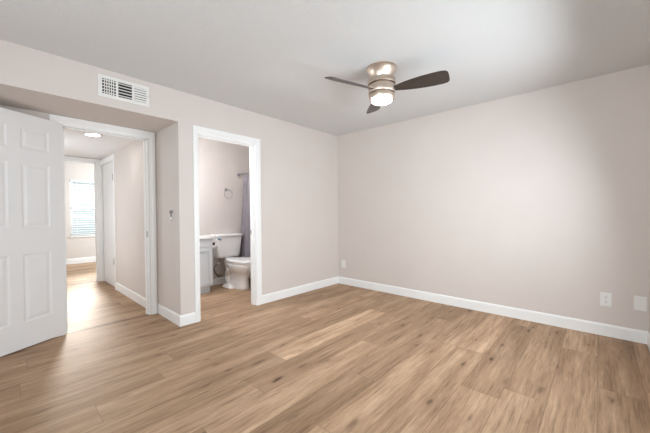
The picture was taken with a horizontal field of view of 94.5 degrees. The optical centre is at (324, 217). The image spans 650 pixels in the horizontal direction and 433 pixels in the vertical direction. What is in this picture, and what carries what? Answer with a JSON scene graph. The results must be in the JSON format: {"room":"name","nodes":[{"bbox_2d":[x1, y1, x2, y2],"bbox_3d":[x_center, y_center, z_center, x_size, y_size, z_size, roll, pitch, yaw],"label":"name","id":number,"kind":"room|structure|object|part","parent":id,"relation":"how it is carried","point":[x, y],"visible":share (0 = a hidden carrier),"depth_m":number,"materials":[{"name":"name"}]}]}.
{"room":"empty bedroom","nodes":[
{"label":"empty bedroom","id":0,"kind":"room"},
{"bbox_2d":[64,161,95,258],"bbox_3d":[-6.132,-0.121,7.017,0.120,2.440,4.100,0,1,42],"label":"wall","id":1,"kind":"structure","parent":0,"point":[76,247],"depth_m":7.15,"materials":[{"name":"paint"}]},
{"bbox_2d":[66,257,95,264],"bbox_3d":[-6.110,1.034,6.952,0.013,0.130,4.000,0,1,42],"label":"baseboard","id":2,"kind":"structure","parent":1,"relation":"attached to","point":[85,259],"depth_m":7.21,"materials":[{"name":"paint"}]},
{"bbox_2d":[70,182,94,237],"bbox_3d":[-5.731,-0.225,7.433,0.150,1.370,0.940,0,1,42],"label":"window","id":3,"kind":"structure","parent":1,"relation":"attached to","point":[77,235],"depth_m":7.15,"materials":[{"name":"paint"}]},
{"bbox_3d":[-5.727,0.445,7.444,0.150,0.030,0.940,0,1,42],"label":"sill","id":4,"kind":"part","parent":3,"relation":"part of","materials":[{"name":"paint"}]},
{"bbox_2d":[70,179,94,235],"bbox_3d":[-5.712,-0.245,7.416,0.051,1.326,0.884,0,1,42],"label":"window blind","id":5,"kind":"object","parent":1,"relation":"attached to","point":[76,181],"visible":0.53,"depth_m":7.25,"materials":[{"name":"white plastic"}]},
{"bbox_3d":[-5.716,-0.884,7.407,0.050,0.048,0.884,0,1,42],"label":"head rail","id":6,"kind":"part","parent":5,"relation":"part of","materials":[{"name":"white plastic"}]},
{"bbox_2d":[64,129,134,158],"bbox_3d":[-3.356,-1.054,4.036,2.490,0.080,1.030,0,1,42],"label":"ceiling","id":7,"kind":"structure","parent":0,"point":[78,144],"depth_m":4.17,"materials":[{"name":"white paint"}]},
{"bbox_2d":[83,132,102,136],"bbox_3d":[-2.791,-1.001,3.610,0.190,0.018,0.190,0,1,42],"label":"recessed light","id":8,"kind":"object","parent":7,"relation":"in","point":[84,133],"visible":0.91,"depth_m":3.59,"materials":[{"name":"paint"}]},
{"bbox_2d":[101,140,145,297],"bbox_3d":[-2.958,-0.103,4.479,2.490,2.440,0.130,0,1,42],"label":"wall","id":9,"kind":"structure","parent":0,"point":[129,168],"depth_m":4.14,"materials":[{"name":"paint"}]},
{"bbox_2d":[116,282,145,307],"bbox_3d":[-3.339,1.070,4.072,2.490,0.112,1.040,0,1,42],"label":"baseboard","id":10,"kind":"structure","parent":9,"relation":"attached to","point":[127,292],"depth_m":4.12,"materials":[{"name":"paint"}]},
{"bbox_2d":[0,39,337,334],"bbox_3d":[-2.096,-0.086,3.021,0.750,2.440,6.280,0,1,42],"label":"wall","id":11,"kind":"structure","parent":0,"point":[299,164],"depth_m":3.38,"materials":[{"name":"paint"}]},
{"bbox_2d":[0,107,65,356],"bbox_3d":[-2.639,0.115,2.559,0.169,2.036,0.765,0,1,14],"label":"door","id":12,"kind":"structure","parent":11,"relation":"in","point":[32,244],"depth_m":2.65,"materials":[{"name":"paint"}]},
{"bbox_2d":[49,114,157,336],"bbox_3d":[-2.329,0.073,3.221,0.137,2.119,0.909,0,1,42],"label":"door frame","id":13,"kind":"structure","parent":11,"relation":"attached to","point":[68,123],"depth_m":3.47,"materials":[{"name":"paint"}]},
{"bbox_2d":[98,73,149,106],"bbox_3d":[-1.822,-1.156,2.739,0.022,0.191,0.403,0,1,42],"label":"air vent","id":14,"kind":"object","parent":11,"relation":"in","point":[108,87],"visible":1,"depth_m":2.73,"materials":[{"name":"white plastic"}]},
{"bbox_2d":[169,209,173,219],"bbox_3d":[-1.659,-0.032,3.233,0.114,0.120,0.021,0,1,42],"label":"light switch","id":15,"kind":"object","parent":11,"relation":"attached to","point":[171,211],"visible":1,"depth_m":3.23,"materials":[{"name":"grey plastic"}]},
{"bbox_2d":[193,125,261,321],"bbox_3d":[-1.164,0.062,3.576,0.154,2.115,0.873,0,1,42],"label":"door frame","id":16,"kind":"structure","parent":11,"relation":"attached to","point":[254,144],"depth_m":3.79,"materials":[{"name":"paint"}]},
{"bbox_2d":[158,276,338,326],"bbox_3d":[-2.039,1.078,2.994,0.643,0.112,6.040,0,1,42],"label":"baseboard","id":17,"kind":"structure","parent":11,"relation":"attached to","point":[180,320],"depth_m":4.00,"materials":[{"name":"paint"}]},
{"bbox_2d":[198,137,250,277],"bbox_3d":[-1.770,-0.118,5.032,0.100,2.440,2.390,0,1,42],"label":"wall","id":18,"kind":"structure","parent":0,"point":[220,163],"depth_m":4.99,"materials":[{"name":"paint"}]},
{"bbox_2d":[210,276,225,285],"bbox_3d":[-1.771,1.047,4.956,0.013,0.112,0.900,0,1,42],"label":"baseboard","id":19,"kind":"structure","parent":18,"relation":"attached to","point":[221,280],"depth_m":4.97,"materials":[{"name":"paint"}]},
{"bbox_3d":[-1.022,-0.745,4.793,1.320,0.055,0.055,0,1,42],"label":"curtain rod","id":20,"kind":"object","parent":18,"relation":"attached to","visible":0},
{"bbox_2d":[240,174,250,256],"bbox_3d":[-1.095,0.107,4.876,1.090,1.665,0.085,0,1,42],"label":"shower curtain","id":21,"kind":"object","parent":20,"relation":"hanging from","point":[245,251],"visible":0.2,"depth_m":5.08,"materials":[{"name":"fabric"}]},
{"bbox_2d":[0,262,649,432],"bbox_3d":[-2.698,1.129,3.638,9.782,0.001,9.303,0,1,42],"label":"floor","id":22,"kind":"structure","parent":0,"point":[336,358],"depth_m":2.20,"materials":[{"name":"brown wood"}]},
{"bbox_2d":[67,314,148,333],"bbox_3d":[-2.291,1.131,3.218,0.018,0.004,0.728,0,1,42],"label":"threshold","id":23,"kind":"object","parent":22,"relation":"on","point":[148,314],"visible":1,"depth_m":3.18,"materials":[{"name":"brown wood"}]},
{"bbox_2d":[200,234,213,293],"bbox_3d":[-2.051,0.691,4.306,0.467,0.846,0.753,0,1,42],"label":"vanity cabinet","id":24,"kind":"object","parent":22,"relation":"on","point":[206,250],"visible":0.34,"depth_m":4.37,"materials":[{"name":"paint"}]},
{"bbox_3d":[-1.904,0.373,4.161,0.018,0.115,0.715,0,1,42],"label":"drawer","id":25,"kind":"part","parent":24,"relation":"part of","materials":[{"name":"paint"}]},
{"bbox_3d":[-1.781,0.709,4.299,0.018,0.548,0.355,0,1,42],"label":"door","id":26,"kind":"part","parent":24,"relation":"part of","materials":[{"name":"paint"}]},
{"bbox_2d":[200,234,213,238],"bbox_3d":[-2.054,0.288,4.300,0.467,0.040,0.753,0,1,42],"label":"countertop","id":27,"kind":"structure","parent":24,"relation":"on","point":[201,236],"depth_m":4.36,"materials":[{"name":"white stone"}]},
{"bbox_3d":[-1.758,0.396,4.571,0.131,0.036,0.078,0,1,42],"label":"paper holder","id":28,"kind":"object","parent":24,"relation":"attached to","visible":0},
{"bbox_2d":[212,240,216,247],"bbox_3d":[-1.723,0.396,4.583,0.100,0.112,0.112,0,1,42],"label":"toilet paper roll","id":29,"kind":"object","parent":28,"relation":"hanging from","point":[213,241],"visible":0.51,"depth_m":4.57,"materials":[{"name":"white paper"}]},
{"bbox_2d":[211,233,250,289],"bbox_3d":[-1.398,0.682,4.764,0.820,0.843,0.484,0,1,42],"label":"toilet","id":30,"kind":"object","parent":22,"relation":"on","point":[238,269],"visible":0.94,"depth_m":4.76,"materials":[{"name":"ceramic"}]},
{"bbox_3d":[-1.622,0.473,4.963,0.202,0.333,0.456,0,1,42],"label":"tank","id":31,"kind":"part","parent":30,"relation":"part of","materials":[{"name":"ceramic"}]},
{"bbox_3d":[-1.619,0.283,4.957,0.223,0.048,0.484,0,1,42],"label":"tank lid","id":32,"kind":"part","parent":30,"relation":"part of","materials":[{"name":"ceramic"}]},
{"bbox_3d":[-1.310,0.902,4.731,0.607,0.402,0.370,0,1,42],"label":"bowl","id":33,"kind":"part","parent":30,"relation":"part of","materials":[{"name":"ceramic"}]},
{"bbox_3d":[-1.279,0.690,4.698,0.545,0.020,0.378,0,1,42],"label":"seat","id":34,"kind":"part","parent":30,"relation":"part of","materials":[{"name":"plastic"}]},
{"bbox_3d":[-1.279,0.660,4.698,0.555,0.034,0.384,0,1,42],"label":"lid","id":35,"kind":"part","parent":30,"relation":"part of","materials":[{"name":"plastic"}]},
{"bbox_2d":[0,0,649,135],"bbox_3d":[-0.519,-1.344,1.556,3.780,0.100,6.280,0,1,42],"label":"ceiling","id":36,"kind":"structure","parent":0,"point":[271,58],"depth_m":2.27,"materials":[{"name":"white paint"}]},
{"bbox_2d":[324,61,449,113],"bbox_3d":[0.522,-1.162,2.569,0.958,0.306,0.986,0,1,42],"label":"ceiling fan","id":37,"kind":"object","parent":36,"relation":"hanging from","point":[382,85],"visible":1,"depth_m":2.55,"materials":[{"name":"silver metal"}]},
{"bbox_3d":[0.215,-1.117,2.493,0.457,0.052,0.141,-1,1,-30],"label":"blade","id":38,"kind":"part","parent":37,"relation":"part of","materials":[{"name":"brown wood"}]},
{"bbox_3d":[0.505,-1.126,2.982,0.141,0.052,0.457,0,1,0],"label":"blade","id":39,"kind":"part","parent":37,"relation":"part of","materials":[{"name":"brown wood"}]},
{"bbox_2d":[371,96,391,105],"bbox_3d":[0.502,-1.035,2.655,0.182,0.048,0.182,0,1,42],"label":"diffuser","id":40,"kind":"object","parent":37,"relation":"attached to","point":[376,100],"depth_m":2.61,"materials":[{"name":"white glass"}]},
{"bbox_3d":[0.784,-1.120,2.486,0.457,0.052,0.141,0,1,30],"label":"blade","id":41,"kind":"part","parent":37,"relation":"part of","materials":[{"name":"brown wood"}]},
{"bbox_2d":[338,64,649,331],"bbox_3d":[1.565,-0.121,3.850,3.780,2.440,0.120,0,1,42],"label":"wall","id":42,"kind":"structure","parent":0,"point":[538,200],"depth_m":3.29,"materials":[{"name":"paint"}]},
{"bbox_2d":[341,260,344,267],"bbox_3d":[0.301,0.759,4.935,0.080,0.128,0.009,0,1,42],"label":"jack plate","id":43,"kind":"object","parent":42,"relation":"attached to","point":[342,261],"visible":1,"depth_m":4.93,"materials":[{"name":"white plastic"}]},
{"bbox_2d":[338,276,647,343],"bbox_3d":[1.527,1.044,3.819,3.540,0.112,0.013,0,1,42],"label":"baseboard","id":44,"kind":"structure","parent":42,"relation":"attached to","point":[629,334],"depth_m":3.29,"materials":[{"name":"paint"}]},
{"bbox_2d":[600,292,611,306],"bbox_3d":[2.629,0.766,2.810,0.080,0.128,0.009,0,1,42],"label":"wall outlet","id":45,"kind":"object","parent":42,"relation":"attached to","point":[605,298],"visible":1,"depth_m":2.81,"materials":[{"name":"white plastic"}]},
{"bbox_2d":[634,295,646,311],"bbox_3d":[2.795,0.759,2.660,0.082,0.128,0.007,0,1,42],"label":"blank plate","id":46,"kind":"object","parent":42,"relation":"attached to","point":[640,302],"visible":1,"depth_m":2.66,"materials":[{"name":"white plastic"}]},
{"bbox_2d":[649,302,649,331],"bbox_3d":[0.841,-0.064,0.342,0.120,2.440,6.040,0,1,42],"label":"wall","id":47,"kind":"structure","parent":0,"point":[649,302],"depth_m":2.62,"materials":[{"name":"paint"}]},
{"bbox_2d":[647,332,649,350],"bbox_3d":[0.799,1.100,0.404,0.013,0.112,6.040,0,1,42],"label":"baseboard","id":48,"kind":"structure","parent":47,"relation":"attached to","point":[648,333],"depth_m":2.56,"materials":[{"name":"paint"}]},
{"bbox_3d":[-4.127,-0.105,5.119,0.100,2.440,4.000,0,1,42],"label":"wall","id":49,"kind":"structure","parent":0,"visible":0},
{"bbox_2d":[64,154,116,289],"bbox_3d":[-3.894,0.057,4.694,1.020,2.126,1.078,0,1,42],"label":"door frame","id":50,"kind":"structure","parent":49,"relation":"attached to","point":[96,162],"depth_m":5.23,"materials":[{"name":"paint"}]},
{"bbox_2d":[103,161,114,286],"bbox_3d":[-3.569,0.099,4.981,0.763,2.010,0.055,0,1,42],"label":"door","id":51,"kind":"structure","parent":49,"relation":"in","point":[108,206],"depth_m":5.00,"materials":[{"name":"paint"}]}
]}

